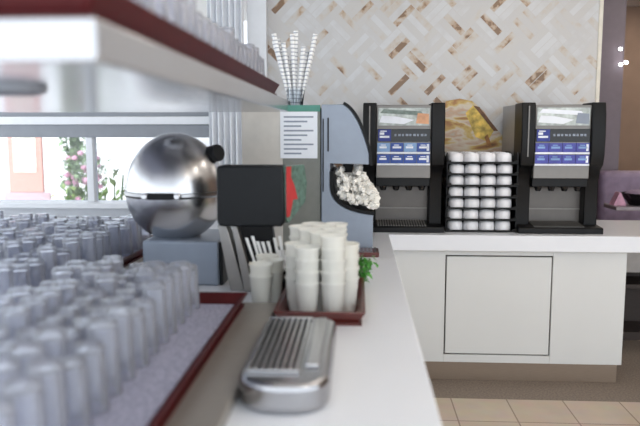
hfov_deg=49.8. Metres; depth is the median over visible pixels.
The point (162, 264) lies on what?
drinking glass
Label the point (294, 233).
plastic cup
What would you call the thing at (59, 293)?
drinking glass
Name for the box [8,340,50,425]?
drinking glass
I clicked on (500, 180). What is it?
coffee cup
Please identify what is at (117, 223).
drinking glass
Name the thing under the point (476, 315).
base cabinet
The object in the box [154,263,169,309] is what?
drinking glass
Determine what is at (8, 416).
drinking glass
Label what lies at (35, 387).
drinking glass
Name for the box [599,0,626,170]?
wall
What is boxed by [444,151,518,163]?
rack
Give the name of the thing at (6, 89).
puck light
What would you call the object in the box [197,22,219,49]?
drinking glass
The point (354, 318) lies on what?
tray
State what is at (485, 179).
coffee cup
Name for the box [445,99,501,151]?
food picture
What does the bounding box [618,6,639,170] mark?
wall
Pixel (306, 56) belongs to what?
straw
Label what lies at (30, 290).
drinking glass
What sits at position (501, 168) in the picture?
coffee cup
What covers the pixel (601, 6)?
trim
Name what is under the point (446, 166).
rack
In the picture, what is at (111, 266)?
drinking glass
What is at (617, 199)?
folded napkin
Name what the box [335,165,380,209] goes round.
heap
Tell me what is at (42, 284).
drinking glass
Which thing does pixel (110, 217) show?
drinking glass
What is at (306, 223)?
plastic cup
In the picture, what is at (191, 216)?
bowl
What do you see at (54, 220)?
drinking glass
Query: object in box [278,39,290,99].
straw
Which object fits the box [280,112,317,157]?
notice
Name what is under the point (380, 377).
countertop
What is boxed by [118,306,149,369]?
drinking glass
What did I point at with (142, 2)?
drinking glass
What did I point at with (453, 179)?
coffee cup
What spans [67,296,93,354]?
drinking glass
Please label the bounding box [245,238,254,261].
stirrer
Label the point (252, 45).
drinking glass
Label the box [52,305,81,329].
drinking glass
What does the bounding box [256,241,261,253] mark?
stirrer
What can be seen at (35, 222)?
drinking glass
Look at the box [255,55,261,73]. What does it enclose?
drinking glass
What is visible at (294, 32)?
straw
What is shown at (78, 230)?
drinking glass
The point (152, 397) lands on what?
serving tray
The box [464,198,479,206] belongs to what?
coffee cup
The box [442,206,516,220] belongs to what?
rack
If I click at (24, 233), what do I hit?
drinking glass
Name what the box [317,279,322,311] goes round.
plastic cup
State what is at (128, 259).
serving tray
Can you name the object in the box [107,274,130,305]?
drinking glass
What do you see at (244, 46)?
drinking glass
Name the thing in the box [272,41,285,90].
straw
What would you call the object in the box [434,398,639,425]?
floor
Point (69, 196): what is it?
plant
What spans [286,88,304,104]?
glass
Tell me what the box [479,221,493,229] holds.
coffee cup
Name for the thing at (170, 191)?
kitchen appliance
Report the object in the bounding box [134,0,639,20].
ceiling
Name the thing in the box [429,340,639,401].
floor
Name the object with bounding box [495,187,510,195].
coffee cup
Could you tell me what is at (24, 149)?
window pane
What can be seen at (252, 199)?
dispenser
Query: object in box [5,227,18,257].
drinking glass
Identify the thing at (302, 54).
straw
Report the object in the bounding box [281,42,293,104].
straw
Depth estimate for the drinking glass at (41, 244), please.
2.59 m
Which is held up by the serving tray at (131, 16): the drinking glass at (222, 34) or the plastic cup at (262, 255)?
the drinking glass at (222, 34)
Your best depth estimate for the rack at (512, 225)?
4.12 m
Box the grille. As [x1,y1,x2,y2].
[244,316,312,372]
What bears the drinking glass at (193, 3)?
on the serving tray at (131, 16)
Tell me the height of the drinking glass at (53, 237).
0.162 m
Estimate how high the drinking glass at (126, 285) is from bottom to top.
0.138 m
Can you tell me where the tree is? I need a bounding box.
[58,137,84,197]
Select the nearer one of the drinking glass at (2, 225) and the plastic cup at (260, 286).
the plastic cup at (260, 286)
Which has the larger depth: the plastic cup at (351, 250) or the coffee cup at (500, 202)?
the coffee cup at (500, 202)
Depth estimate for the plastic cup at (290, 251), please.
2.25 m
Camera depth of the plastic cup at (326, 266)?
2.16 m
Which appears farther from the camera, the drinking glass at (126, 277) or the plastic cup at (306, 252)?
the plastic cup at (306, 252)
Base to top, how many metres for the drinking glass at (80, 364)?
0.138 m
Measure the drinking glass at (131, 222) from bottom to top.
0.138 m
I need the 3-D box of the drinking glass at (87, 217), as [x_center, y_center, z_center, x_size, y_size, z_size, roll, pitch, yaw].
[-1.058,0.097,3.228,0.072,0.162,0.072,0,7,3]
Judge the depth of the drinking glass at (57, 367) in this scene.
1.20 m
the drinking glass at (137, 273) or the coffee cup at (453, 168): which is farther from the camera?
the coffee cup at (453, 168)
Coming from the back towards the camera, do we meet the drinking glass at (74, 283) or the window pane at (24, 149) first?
the window pane at (24, 149)
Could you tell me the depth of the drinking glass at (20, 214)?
3.34 m
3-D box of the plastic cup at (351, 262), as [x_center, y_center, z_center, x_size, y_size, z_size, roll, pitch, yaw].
[0.087,0.193,2.269,0.084,0.116,0.084,0,7,3]
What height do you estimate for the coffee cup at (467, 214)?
0.056 m
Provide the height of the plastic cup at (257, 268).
0.116 m
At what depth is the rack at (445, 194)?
4.10 m
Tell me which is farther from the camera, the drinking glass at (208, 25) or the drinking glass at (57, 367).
the drinking glass at (208, 25)
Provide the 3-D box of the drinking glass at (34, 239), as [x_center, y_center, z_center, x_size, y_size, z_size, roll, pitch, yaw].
[-1.096,0.172,2.595,0.072,0.162,0.072,0,7,3]
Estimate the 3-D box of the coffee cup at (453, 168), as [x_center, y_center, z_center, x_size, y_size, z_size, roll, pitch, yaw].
[0.819,-0.267,4.139,0.092,0.056,0.092,-6,9,-41]
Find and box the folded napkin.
[609,192,625,205]
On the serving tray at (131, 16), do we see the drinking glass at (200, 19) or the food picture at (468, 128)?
the drinking glass at (200, 19)
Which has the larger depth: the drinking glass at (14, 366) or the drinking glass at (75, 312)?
the drinking glass at (75, 312)
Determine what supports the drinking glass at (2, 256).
on the serving tray at (128, 259)
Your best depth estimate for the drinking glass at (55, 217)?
3.42 m
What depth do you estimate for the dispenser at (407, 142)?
4.09 m
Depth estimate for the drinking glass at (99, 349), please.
1.38 m
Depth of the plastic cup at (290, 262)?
2.24 m
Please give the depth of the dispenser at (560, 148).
4.05 m
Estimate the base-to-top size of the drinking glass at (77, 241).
0.162 m
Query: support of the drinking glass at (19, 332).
on the serving tray at (152, 397)
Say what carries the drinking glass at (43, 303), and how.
on the serving tray at (152, 397)
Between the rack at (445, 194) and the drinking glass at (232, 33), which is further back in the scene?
the rack at (445, 194)
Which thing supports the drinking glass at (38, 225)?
on the serving tray at (128, 259)
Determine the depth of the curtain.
4.65 m
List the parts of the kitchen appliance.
handle mount, handle, lid, handle mount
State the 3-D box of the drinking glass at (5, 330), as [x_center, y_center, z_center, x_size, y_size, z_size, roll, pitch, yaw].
[-0.698,0.316,1.485,0.074,0.138,0.074,0,7,3]
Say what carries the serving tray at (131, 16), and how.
on the shelf
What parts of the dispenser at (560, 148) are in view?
splash panel, panel, label rail, label rail, picture panel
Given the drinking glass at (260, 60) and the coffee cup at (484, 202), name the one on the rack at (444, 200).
the coffee cup at (484, 202)
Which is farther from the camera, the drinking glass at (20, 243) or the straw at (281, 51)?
the straw at (281, 51)
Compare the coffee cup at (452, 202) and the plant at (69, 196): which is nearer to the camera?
the coffee cup at (452, 202)
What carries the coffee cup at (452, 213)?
on the rack at (513, 215)
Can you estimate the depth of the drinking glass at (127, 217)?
3.21 m
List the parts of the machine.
steel panel, panel, recess trim, trim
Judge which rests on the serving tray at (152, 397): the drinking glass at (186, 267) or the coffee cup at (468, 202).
the drinking glass at (186, 267)
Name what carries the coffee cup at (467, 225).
on the rack at (512, 225)
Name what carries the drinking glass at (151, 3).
on the serving tray at (131, 16)
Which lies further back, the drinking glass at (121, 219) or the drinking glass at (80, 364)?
the drinking glass at (121, 219)
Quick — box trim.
[595,0,603,101]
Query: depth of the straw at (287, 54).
3.57 m
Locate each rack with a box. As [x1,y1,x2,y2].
[441,217,516,231]
[442,174,518,186]
[442,184,517,197]
[442,195,517,209]
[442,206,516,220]
[443,163,518,175]
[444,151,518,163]
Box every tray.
[0,0,278,94]
[0,234,152,331]
[0,290,247,425]
[239,316,335,413]
[273,278,364,325]
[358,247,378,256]
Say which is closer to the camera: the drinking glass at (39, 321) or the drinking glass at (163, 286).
the drinking glass at (39, 321)
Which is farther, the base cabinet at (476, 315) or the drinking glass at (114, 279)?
the base cabinet at (476, 315)
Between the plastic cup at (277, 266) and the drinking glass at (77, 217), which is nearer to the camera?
the plastic cup at (277, 266)
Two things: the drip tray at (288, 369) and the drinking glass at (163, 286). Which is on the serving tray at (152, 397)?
the drinking glass at (163, 286)
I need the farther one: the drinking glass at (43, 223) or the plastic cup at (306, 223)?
the drinking glass at (43, 223)
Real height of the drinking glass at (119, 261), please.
0.162 m
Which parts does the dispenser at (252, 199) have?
stand leg, stand leg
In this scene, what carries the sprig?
on the countertop
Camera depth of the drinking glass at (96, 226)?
3.10 m
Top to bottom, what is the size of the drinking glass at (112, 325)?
0.162 m
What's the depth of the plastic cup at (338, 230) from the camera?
2.35 m
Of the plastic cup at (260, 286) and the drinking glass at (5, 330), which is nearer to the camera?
the drinking glass at (5, 330)
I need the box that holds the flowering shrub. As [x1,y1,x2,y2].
[55,138,115,199]
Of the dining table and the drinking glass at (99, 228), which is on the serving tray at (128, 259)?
the drinking glass at (99, 228)
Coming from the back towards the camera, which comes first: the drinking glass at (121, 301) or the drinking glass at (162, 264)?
the drinking glass at (162, 264)
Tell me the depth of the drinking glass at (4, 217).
3.36 m
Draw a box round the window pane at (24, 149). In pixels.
[12,137,36,171]
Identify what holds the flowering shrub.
on the patio
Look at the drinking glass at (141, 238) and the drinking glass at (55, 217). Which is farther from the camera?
the drinking glass at (55, 217)
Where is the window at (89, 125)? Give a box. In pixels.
[0,0,267,208]
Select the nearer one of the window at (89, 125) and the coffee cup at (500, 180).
the coffee cup at (500, 180)
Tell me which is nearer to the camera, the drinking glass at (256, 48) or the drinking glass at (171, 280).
the drinking glass at (171, 280)
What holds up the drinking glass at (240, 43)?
on the serving tray at (131, 16)
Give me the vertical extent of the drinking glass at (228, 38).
0.138 m
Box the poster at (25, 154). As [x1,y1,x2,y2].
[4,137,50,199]
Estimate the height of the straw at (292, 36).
0.359 m
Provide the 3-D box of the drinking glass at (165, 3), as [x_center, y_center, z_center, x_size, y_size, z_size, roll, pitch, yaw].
[-0.342,-0.408,1.408,0.072,0.162,0.072,0,7,3]
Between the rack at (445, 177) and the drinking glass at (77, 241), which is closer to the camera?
the drinking glass at (77, 241)
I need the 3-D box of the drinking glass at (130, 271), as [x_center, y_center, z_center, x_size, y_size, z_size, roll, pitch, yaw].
[-0.577,0.231,2.200,0.074,0.138,0.074,0,7,3]
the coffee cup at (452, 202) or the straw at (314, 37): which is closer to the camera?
the straw at (314, 37)
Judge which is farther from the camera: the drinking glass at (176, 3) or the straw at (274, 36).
the straw at (274, 36)
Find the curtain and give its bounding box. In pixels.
[207,0,243,164]
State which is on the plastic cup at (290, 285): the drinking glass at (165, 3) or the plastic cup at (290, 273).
the plastic cup at (290, 273)
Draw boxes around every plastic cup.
[249,261,272,276]
[249,273,272,302]
[256,253,277,260]
[260,257,283,271]
[270,269,283,302]
[284,241,309,255]
[284,253,295,266]
[285,264,295,278]
[285,275,297,310]
[289,224,312,237]
[289,236,298,240]
[294,244,319,260]
[294,257,319,271]
[294,268,319,283]
[294,280,319,311]
[298,227,322,241]
[302,222,324,224]
[309,230,334,244]
[312,224,335,227]
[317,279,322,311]
[320,233,345,248]
[320,246,345,260]
[320,258,345,271]
[320,269,345,283]
[320,280,345,311]
[322,227,346,240]
[325,222,347,232]
[343,276,358,311]
[345,241,358,256]
[345,254,358,267]
[345,265,358,278]
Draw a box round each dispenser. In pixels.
[216,164,306,291]
[363,103,444,232]
[502,102,605,233]
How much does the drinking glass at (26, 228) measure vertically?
0.138 m
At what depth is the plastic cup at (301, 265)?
2.17 m
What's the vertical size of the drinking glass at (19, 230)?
0.138 m
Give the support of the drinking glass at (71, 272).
on the serving tray at (152, 397)
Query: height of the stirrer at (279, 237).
0.209 m
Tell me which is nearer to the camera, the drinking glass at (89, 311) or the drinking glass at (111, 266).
the drinking glass at (89, 311)
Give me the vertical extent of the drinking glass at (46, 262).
0.138 m
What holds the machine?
on the countertop
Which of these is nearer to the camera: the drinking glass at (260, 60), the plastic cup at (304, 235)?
the plastic cup at (304, 235)
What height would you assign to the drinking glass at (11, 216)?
0.138 m
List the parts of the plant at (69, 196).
stem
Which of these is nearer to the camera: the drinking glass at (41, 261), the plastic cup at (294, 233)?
the drinking glass at (41, 261)
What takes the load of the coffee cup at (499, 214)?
on the rack at (513, 215)
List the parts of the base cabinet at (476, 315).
door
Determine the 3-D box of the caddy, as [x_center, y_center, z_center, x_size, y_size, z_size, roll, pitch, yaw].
[-0.160,0.255,2.582,0.118,0.085,0.040,0,7,3]
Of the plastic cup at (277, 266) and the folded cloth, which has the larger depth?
the folded cloth
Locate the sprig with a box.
[358,253,377,282]
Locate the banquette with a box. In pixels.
[596,170,639,219]
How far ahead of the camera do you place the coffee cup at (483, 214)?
4.12 m
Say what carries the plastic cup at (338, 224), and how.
on the plastic cup
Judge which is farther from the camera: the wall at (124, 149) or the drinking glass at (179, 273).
the wall at (124, 149)
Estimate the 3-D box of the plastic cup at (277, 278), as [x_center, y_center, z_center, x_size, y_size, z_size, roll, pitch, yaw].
[-0.168,0.256,2.438,0.084,0.116,0.084,0,7,3]
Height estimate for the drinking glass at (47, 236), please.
0.138 m
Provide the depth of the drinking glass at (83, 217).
3.42 m
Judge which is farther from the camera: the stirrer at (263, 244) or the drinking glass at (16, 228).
the drinking glass at (16, 228)
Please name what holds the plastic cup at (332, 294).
on the tray at (354, 318)
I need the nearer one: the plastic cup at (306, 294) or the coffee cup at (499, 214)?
the plastic cup at (306, 294)
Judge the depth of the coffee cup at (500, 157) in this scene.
4.08 m
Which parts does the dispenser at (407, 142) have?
splash panel, label rail, label rail, panel, picture panel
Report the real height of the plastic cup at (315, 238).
0.116 m
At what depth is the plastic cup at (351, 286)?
2.25 m
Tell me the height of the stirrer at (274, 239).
0.201 m
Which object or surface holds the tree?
on the patio
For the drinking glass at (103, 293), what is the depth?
1.84 m
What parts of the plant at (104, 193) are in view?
stem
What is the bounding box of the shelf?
[0,17,287,111]
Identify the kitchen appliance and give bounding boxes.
[124,133,233,284]
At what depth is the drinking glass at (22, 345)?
1.40 m
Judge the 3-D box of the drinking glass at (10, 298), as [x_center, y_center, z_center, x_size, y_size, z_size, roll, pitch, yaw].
[-0.770,0.282,1.668,0.072,0.162,0.072,0,7,3]
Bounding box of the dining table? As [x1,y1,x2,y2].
[603,203,639,210]
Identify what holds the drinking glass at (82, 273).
on the serving tray at (152, 397)
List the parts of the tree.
stem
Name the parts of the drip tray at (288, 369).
rail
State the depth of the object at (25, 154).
8.72 m
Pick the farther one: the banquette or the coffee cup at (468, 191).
the banquette
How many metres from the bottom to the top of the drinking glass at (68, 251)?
0.138 m
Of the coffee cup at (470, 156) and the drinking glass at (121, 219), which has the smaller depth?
the drinking glass at (121, 219)
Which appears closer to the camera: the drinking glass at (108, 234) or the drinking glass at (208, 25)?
the drinking glass at (208, 25)
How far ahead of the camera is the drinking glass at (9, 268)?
2.08 m
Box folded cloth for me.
[626,253,639,271]
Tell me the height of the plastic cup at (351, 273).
0.116 m
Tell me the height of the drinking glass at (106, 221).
0.138 m
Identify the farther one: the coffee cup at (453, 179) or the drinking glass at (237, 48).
the coffee cup at (453, 179)
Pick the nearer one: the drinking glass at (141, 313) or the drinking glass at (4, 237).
the drinking glass at (141, 313)
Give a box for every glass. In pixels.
[0,218,10,253]
[0,224,5,246]
[0,228,17,257]
[0,236,9,262]
[0,245,6,292]
[0,258,22,302]
[0,263,15,315]
[0,272,3,309]
[0,294,16,343]
[0,325,10,377]
[0,337,29,400]
[0,355,25,425]
[0,374,46,425]
[0,394,16,425]
[1,217,13,241]
[1,304,32,378]
[3,240,23,286]
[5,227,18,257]
[6,286,35,336]
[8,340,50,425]
[9,220,21,241]
[10,215,23,241]
[13,230,28,254]
[13,253,34,292]
[13,264,31,305]
[15,326,50,397]
[16,218,30,232]
[18,236,37,280]
[19,213,33,237]
[19,295,50,362]
[22,228,39,269]
[23,221,36,251]
[24,227,40,257]
[24,258,46,298]
[24,287,51,331]
[24,356,68,425]
[27,215,41,242]
[28,232,45,257]
[29,248,50,285]
[33,326,70,409]
[35,213,49,224]
[35,224,50,255]
[35,286,63,318]
[35,314,65,329]
[37,245,58,290]
[39,243,58,281]
[39,280,66,328]
[42,221,59,258]
[44,215,58,234]
[46,234,62,269]
[47,221,62,236]
[51,233,69,276]
[51,266,74,318]
[51,326,82,356]
[51,353,92,425]
[52,219,66,233]
[52,248,71,267]
[52,279,78,307]
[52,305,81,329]
[54,225,72,265]
[62,237,81,281]
[64,222,79,236]
[65,229,83,259]
[65,260,88,310]
[66,216,78,220]
[67,280,90,300]
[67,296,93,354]
[70,315,101,380]
[71,339,109,416]
[73,224,87,255]
[74,231,89,264]
[79,232,97,261]
[79,262,99,302]
[79,266,102,322]
[82,216,95,244]
[82,288,107,343]
[85,305,112,368]
[86,216,100,250]
[86,316,122,398]
[87,227,101,260]
[88,234,105,270]
[90,219,103,248]
[92,260,114,301]
[94,224,108,256]
[94,272,118,311]
[95,231,112,262]
[99,296,127,353]
[100,216,111,231]
[102,255,122,290]
[103,221,116,251]
[103,305,135,382]
[105,222,121,259]
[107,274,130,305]
[111,218,124,248]
[113,288,140,342]
[117,224,133,254]
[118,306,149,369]
[119,216,133,244]
[119,268,141,302]
[123,281,149,332]
[125,216,140,251]
[127,214,142,248]
[128,263,150,299]
[130,297,159,356]
[134,266,158,322]
[135,0,169,20]
[136,0,144,6]
[142,280,168,345]
[143,261,164,311]
[148,0,155,12]
[151,273,177,335]
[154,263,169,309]
[155,0,180,26]
[160,0,189,32]
[160,267,184,325]
[169,0,197,36]
[169,261,192,317]
[177,263,199,310]
[181,11,204,40]
[189,17,211,44]
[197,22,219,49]
[204,26,225,52]
[212,31,231,56]
[218,27,235,58]
[220,38,239,60]
[225,42,243,63]
[239,45,248,66]
[243,44,255,70]
[243,47,259,72]
[243,48,251,67]
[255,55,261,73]
[261,58,264,75]
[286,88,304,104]
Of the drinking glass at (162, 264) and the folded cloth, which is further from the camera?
the folded cloth
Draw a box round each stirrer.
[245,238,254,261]
[251,236,258,253]
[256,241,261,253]
[261,242,266,252]
[266,241,271,252]
[273,238,279,256]
[278,236,285,270]
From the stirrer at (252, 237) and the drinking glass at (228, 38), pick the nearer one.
the drinking glass at (228, 38)
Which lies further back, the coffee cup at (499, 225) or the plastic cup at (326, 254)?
the coffee cup at (499, 225)
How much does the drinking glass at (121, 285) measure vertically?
0.138 m
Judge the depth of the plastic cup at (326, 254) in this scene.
2.16 m
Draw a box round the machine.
[241,102,373,249]
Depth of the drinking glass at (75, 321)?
1.57 m
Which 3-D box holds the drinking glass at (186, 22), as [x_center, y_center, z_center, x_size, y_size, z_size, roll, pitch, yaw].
[-0.331,-0.416,1.577,0.074,0.138,0.074,0,7,3]
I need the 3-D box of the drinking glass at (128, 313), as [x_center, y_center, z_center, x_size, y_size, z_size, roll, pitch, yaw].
[-0.456,0.295,1.565,0.072,0.162,0.072,0,7,3]
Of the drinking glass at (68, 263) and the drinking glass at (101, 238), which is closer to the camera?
the drinking glass at (68, 263)
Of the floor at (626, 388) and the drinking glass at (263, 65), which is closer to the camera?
the drinking glass at (263, 65)
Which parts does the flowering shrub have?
stem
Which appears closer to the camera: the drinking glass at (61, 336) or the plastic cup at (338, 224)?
the drinking glass at (61, 336)
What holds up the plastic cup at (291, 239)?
on the plastic cup
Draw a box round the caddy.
[282,271,285,291]
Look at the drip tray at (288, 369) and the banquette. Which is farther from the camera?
the banquette
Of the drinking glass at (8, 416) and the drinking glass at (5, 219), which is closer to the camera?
the drinking glass at (8, 416)
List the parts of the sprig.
stem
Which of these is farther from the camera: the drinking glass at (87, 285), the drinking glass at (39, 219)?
the drinking glass at (39, 219)
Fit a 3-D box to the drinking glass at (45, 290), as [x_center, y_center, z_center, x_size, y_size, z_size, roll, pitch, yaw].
[-0.758,0.273,1.852,0.074,0.138,0.074,0,7,3]
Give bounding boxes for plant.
[51,184,104,199]
[87,167,125,199]
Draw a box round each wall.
[0,0,599,215]
[0,21,246,199]
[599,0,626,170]
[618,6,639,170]
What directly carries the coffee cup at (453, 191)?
on the rack at (445, 194)
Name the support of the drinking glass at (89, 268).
on the serving tray at (152, 397)
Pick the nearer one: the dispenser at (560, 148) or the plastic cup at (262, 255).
the plastic cup at (262, 255)
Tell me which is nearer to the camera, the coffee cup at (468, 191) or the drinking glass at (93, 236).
the drinking glass at (93, 236)
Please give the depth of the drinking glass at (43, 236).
2.70 m
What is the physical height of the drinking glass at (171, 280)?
0.162 m
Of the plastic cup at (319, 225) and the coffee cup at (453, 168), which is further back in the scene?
the coffee cup at (453, 168)
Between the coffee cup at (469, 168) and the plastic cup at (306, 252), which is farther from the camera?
the coffee cup at (469, 168)
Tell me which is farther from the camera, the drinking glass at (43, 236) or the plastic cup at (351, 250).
the drinking glass at (43, 236)
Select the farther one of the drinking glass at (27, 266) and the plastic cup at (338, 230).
the plastic cup at (338, 230)
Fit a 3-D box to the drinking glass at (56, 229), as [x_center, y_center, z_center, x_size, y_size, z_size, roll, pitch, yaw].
[-1.082,0.135,2.906,0.072,0.162,0.072,0,7,3]
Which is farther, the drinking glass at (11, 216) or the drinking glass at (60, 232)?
the drinking glass at (11, 216)
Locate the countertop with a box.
[0,216,639,425]
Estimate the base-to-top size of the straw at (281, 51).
0.280 m
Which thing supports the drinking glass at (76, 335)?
on the serving tray at (152, 397)
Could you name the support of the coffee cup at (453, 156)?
on the rack at (515, 160)
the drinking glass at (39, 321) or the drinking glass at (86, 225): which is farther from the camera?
the drinking glass at (86, 225)
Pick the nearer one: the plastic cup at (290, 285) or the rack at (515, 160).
the plastic cup at (290, 285)
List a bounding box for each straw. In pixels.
[271,33,290,103]
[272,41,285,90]
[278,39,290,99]
[280,51,293,102]
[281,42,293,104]
[287,54,293,101]
[290,34,295,104]
[293,31,297,101]
[296,46,305,104]
[299,34,317,104]
[299,55,307,100]
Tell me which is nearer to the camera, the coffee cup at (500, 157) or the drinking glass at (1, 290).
the drinking glass at (1, 290)
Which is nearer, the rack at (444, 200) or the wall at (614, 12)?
the rack at (444, 200)
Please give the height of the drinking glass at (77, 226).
0.162 m
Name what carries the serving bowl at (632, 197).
on the dining table
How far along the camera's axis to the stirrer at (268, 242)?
2.57 m
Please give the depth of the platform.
1.62 m
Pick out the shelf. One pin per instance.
(48, 64)
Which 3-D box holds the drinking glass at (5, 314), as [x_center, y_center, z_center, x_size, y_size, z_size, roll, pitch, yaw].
[-0.691,0.293,1.576,0.072,0.162,0.072,0,7,3]
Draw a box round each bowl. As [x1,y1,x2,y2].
[125,192,216,238]
[620,190,639,205]
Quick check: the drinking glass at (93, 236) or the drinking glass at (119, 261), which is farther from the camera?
the drinking glass at (93, 236)
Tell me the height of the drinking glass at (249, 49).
0.138 m
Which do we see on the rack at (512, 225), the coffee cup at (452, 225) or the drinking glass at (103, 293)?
the coffee cup at (452, 225)
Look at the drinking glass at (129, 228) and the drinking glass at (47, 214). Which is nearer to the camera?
the drinking glass at (129, 228)
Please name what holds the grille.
attached to the drip tray at (288, 369)
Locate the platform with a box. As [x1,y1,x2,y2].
[91,257,276,425]
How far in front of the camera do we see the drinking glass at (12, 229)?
2.81 m
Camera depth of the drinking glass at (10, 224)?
3.24 m
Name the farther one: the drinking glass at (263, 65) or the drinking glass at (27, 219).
the drinking glass at (27, 219)
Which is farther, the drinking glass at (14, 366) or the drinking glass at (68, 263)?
the drinking glass at (68, 263)
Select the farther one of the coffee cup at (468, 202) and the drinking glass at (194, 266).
the coffee cup at (468, 202)
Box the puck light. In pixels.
[0,83,47,95]
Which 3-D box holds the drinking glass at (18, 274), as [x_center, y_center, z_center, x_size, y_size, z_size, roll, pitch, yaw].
[-1.020,0.223,2.273,0.074,0.138,0.074,0,7,3]
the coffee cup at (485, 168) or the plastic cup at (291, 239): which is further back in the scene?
the coffee cup at (485, 168)
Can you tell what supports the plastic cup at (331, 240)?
on the plastic cup at (326, 254)
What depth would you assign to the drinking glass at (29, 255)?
2.37 m
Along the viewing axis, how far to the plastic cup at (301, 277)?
2.17 m
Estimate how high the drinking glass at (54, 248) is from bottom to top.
0.162 m
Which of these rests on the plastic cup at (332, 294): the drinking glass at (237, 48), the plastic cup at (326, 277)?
the plastic cup at (326, 277)
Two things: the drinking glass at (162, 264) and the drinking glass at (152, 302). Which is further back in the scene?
the drinking glass at (162, 264)
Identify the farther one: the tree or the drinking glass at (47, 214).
the tree
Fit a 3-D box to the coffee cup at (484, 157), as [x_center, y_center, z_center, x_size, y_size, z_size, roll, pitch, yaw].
[1.002,-0.333,4.121,0.092,0.056,0.092,-6,9,-41]
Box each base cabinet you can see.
[394,251,626,382]
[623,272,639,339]
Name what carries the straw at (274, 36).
in the glass at (288, 98)
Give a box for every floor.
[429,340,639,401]
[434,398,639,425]
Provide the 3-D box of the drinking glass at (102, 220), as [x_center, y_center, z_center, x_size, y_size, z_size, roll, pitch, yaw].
[-1.069,0.098,3.318,0.074,0.138,0.074,0,7,3]
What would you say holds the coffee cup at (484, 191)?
on the rack at (445, 194)
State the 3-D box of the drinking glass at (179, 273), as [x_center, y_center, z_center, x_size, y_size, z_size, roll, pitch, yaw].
[-0.430,0.242,2.009,0.072,0.162,0.072,0,7,3]
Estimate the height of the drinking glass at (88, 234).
0.138 m
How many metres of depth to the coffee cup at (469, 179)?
4.11 m
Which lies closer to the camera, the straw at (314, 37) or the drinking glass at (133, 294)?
the drinking glass at (133, 294)
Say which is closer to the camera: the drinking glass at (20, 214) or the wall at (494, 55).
the drinking glass at (20, 214)
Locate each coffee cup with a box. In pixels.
[447,209,461,218]
[447,221,462,229]
[448,152,462,161]
[448,175,463,184]
[448,187,462,195]
[448,198,463,206]
[449,164,463,172]
[463,187,478,195]
[463,210,477,218]
[463,221,477,229]
[464,152,479,161]
[464,175,479,184]
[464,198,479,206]
[465,164,479,172]
[479,187,494,195]
[479,210,493,218]
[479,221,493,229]
[480,152,495,161]
[480,175,495,184]
[480,198,495,207]
[481,164,495,172]
[494,210,509,218]
[494,221,509,229]
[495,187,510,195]
[496,153,511,161]
[496,176,511,184]
[496,198,511,207]
[497,164,512,172]

